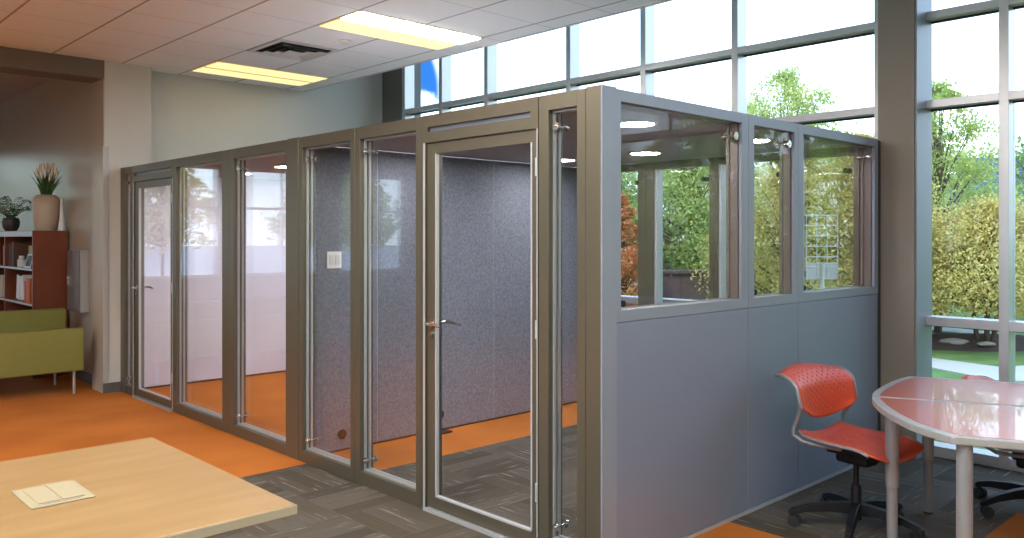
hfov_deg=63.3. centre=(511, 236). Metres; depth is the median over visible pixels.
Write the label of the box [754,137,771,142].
recessed light
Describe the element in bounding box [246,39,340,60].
ceiling vent
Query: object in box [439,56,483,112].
window
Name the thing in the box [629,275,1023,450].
ground
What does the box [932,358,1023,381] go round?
path
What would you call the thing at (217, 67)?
recessed light
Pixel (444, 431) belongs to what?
box
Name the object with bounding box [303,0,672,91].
trim
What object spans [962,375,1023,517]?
chair
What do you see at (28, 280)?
book
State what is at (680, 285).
wall
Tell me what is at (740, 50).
window
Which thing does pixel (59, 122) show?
wall
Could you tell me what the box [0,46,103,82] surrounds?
ceiling beam
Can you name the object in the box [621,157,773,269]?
tree
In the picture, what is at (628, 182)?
tree
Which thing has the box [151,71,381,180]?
wall
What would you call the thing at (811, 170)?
tree
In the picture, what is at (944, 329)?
path
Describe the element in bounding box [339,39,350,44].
smoke detector
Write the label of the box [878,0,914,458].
wall column
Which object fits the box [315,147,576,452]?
wall
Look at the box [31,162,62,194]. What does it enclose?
ornamental grass
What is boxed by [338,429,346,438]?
cable grommet
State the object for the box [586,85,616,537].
post
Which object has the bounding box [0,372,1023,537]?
floor
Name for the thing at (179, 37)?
ceiling
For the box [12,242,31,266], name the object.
book
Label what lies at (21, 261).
jar
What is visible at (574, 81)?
window
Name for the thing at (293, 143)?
post
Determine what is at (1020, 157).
tree
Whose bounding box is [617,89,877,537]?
glass wall
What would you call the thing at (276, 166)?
recessed light
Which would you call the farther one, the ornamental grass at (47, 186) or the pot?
the pot
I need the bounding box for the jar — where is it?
[17,256,25,266]
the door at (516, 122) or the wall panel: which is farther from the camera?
the wall panel
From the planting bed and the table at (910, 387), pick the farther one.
the planting bed
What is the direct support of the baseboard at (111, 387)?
attached to the wall at (127, 87)
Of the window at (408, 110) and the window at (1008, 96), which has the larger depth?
the window at (408, 110)
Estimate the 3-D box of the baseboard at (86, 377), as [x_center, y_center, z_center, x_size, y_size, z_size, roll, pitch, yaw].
[-6.611,1.500,11.035,0.015,0.100,6.900,0,0,-44]
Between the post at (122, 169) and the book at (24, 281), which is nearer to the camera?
the post at (122, 169)
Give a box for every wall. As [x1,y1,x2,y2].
[0,79,103,392]
[104,61,150,382]
[124,88,585,537]
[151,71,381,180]
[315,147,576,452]
[382,63,420,122]
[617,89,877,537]
[663,270,708,299]
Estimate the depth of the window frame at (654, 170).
6.80 m
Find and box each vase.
[32,195,59,230]
[58,199,65,230]
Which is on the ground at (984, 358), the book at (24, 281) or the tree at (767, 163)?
the tree at (767, 163)
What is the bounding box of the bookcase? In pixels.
[0,231,67,378]
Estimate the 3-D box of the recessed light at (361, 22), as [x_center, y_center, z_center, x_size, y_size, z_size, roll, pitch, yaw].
[-0.931,-1.741,7.066,1.276,0.018,0.638,0,0,-44]
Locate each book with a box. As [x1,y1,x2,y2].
[0,275,3,296]
[10,245,11,265]
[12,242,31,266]
[24,281,25,301]
[26,278,31,302]
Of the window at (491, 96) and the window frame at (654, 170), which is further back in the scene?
the window at (491, 96)
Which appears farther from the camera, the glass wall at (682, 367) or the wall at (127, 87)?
the wall at (127, 87)
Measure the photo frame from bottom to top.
0.159 m
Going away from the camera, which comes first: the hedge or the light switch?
the light switch
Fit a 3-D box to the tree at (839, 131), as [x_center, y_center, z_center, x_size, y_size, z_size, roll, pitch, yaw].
[6.701,-0.274,16.993,4.806,3.928,4.540,0,0,0]
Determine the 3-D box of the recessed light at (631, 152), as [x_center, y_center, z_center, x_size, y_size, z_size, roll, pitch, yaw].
[1.018,-0.642,6.355,0.260,0.013,0.260,0,0,-44]
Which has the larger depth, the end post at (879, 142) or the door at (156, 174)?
the door at (156, 174)
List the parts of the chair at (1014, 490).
backrest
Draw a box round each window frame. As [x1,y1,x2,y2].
[621,146,859,305]
[915,0,931,458]
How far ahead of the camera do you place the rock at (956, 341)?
12.46 m
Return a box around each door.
[131,159,172,411]
[422,96,538,537]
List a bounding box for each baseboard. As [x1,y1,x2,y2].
[68,371,91,383]
[103,381,120,393]
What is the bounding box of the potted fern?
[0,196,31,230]
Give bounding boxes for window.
[402,65,438,119]
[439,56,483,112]
[484,44,565,105]
[566,24,639,303]
[640,5,730,302]
[731,0,873,124]
[874,0,998,467]
[999,0,1023,472]
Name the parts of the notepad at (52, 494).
lid, lid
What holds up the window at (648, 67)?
on the floor
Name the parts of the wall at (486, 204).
felt panel, felt panel, felt panel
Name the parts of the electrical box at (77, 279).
cabinet door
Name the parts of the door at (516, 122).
door handle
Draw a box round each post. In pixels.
[121,167,124,392]
[288,137,298,459]
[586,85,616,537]
[877,140,880,430]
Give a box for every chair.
[775,363,926,537]
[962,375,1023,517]
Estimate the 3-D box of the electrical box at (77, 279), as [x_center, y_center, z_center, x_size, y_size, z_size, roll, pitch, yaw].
[-4.679,0.470,8.931,0.117,0.660,0.410,0,0,-44]
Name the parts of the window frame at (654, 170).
rail, rail, rail, rail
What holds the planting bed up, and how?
on the ground at (984, 358)
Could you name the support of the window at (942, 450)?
on the floor
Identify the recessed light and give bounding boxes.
[190,61,328,85]
[273,165,285,167]
[317,10,483,49]
[562,158,576,161]
[621,119,657,127]
[628,151,661,154]
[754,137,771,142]
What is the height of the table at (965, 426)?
0.741 m
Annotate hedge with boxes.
[826,189,1023,341]
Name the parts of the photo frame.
frame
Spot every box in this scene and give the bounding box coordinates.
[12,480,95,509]
[66,250,88,312]
[442,429,452,433]
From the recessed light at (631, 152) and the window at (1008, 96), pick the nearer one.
the window at (1008, 96)
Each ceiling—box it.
[0,0,665,90]
[0,72,50,103]
[187,107,847,180]
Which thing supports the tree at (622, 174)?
on the ground at (984, 358)
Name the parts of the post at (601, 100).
post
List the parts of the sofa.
backrest, panel, leg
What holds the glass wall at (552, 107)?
on the floor
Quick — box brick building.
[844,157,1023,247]
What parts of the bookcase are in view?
shelf, panel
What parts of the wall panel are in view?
panel, panel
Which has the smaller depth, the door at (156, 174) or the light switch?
the light switch
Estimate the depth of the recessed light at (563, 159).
6.86 m
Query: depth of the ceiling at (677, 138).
5.90 m
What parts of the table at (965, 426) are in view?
leg, leg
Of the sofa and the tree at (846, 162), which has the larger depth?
the tree at (846, 162)
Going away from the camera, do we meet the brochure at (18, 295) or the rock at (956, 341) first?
the brochure at (18, 295)
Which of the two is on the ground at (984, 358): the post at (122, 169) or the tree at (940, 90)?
the tree at (940, 90)
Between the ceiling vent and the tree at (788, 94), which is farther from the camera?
the tree at (788, 94)
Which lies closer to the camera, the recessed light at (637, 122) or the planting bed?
the recessed light at (637, 122)
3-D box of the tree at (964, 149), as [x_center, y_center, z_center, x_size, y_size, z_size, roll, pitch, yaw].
[11.301,-0.966,23.949,5.752,5.313,5.917,0,0,-44]
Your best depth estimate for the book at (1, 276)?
10.24 m
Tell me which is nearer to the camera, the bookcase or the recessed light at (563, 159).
the recessed light at (563, 159)
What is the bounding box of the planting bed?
[932,333,1023,351]
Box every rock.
[939,338,968,344]
[976,341,995,345]
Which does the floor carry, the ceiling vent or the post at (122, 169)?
the post at (122, 169)
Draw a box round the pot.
[1,218,19,230]
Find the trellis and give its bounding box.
[806,215,837,288]
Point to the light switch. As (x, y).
(333, 258)
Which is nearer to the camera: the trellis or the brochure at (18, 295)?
the trellis
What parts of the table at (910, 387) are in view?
leg, leg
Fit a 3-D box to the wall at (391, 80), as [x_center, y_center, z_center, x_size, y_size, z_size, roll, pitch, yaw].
[-1.425,-0.600,10.705,0.300,4.300,0.430,0,0,-44]
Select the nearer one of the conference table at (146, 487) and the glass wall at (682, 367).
the conference table at (146, 487)
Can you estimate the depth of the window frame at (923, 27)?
5.87 m
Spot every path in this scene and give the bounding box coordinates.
[932,326,1018,334]
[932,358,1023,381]
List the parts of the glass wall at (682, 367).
frame, panel, trim, frame, panel, frame, trim, frame, trim, panel, frame, frame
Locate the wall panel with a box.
[144,176,285,388]
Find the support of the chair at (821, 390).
on the floor
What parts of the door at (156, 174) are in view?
door handle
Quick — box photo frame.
[24,254,31,267]
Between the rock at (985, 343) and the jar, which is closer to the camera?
the jar
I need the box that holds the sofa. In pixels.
[0,308,83,393]
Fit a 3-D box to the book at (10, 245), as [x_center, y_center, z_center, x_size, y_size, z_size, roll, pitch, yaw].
[-5.894,0.225,9.957,0.204,0.250,0.050,0,0,-44]
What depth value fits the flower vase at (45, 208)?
9.27 m
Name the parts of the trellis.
post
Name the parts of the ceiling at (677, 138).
ceiling panel, ceiling panel, ceiling panel, ceiling panel, ceiling panel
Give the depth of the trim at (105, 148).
8.24 m
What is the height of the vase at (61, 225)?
0.360 m
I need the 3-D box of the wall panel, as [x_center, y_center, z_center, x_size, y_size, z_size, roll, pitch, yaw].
[-2.809,0.453,9.370,2.846,2.195,0.045,0,0,-44]
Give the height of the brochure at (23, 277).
0.302 m
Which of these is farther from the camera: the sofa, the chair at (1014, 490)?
the sofa
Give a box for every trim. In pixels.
[103,146,108,382]
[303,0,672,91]
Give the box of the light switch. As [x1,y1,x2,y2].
[327,252,340,268]
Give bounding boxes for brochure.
[16,274,20,299]
[20,275,31,300]
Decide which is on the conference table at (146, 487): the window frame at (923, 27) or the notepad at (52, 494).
the notepad at (52, 494)
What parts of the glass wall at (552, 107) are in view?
rail, rail, rail, rail, rail, rail, rail, rail, rail, rail, rail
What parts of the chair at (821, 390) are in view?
backrest, seat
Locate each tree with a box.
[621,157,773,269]
[621,163,760,269]
[621,172,691,283]
[621,194,637,306]
[663,101,777,283]
[669,59,856,293]
[671,149,939,298]
[754,131,944,284]
[755,129,964,308]
[847,135,987,232]
[932,78,1023,332]
[942,135,1023,273]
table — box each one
[0,437,296,537]
[872,376,1023,535]
[872,397,1023,537]
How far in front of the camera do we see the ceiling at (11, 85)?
10.11 m

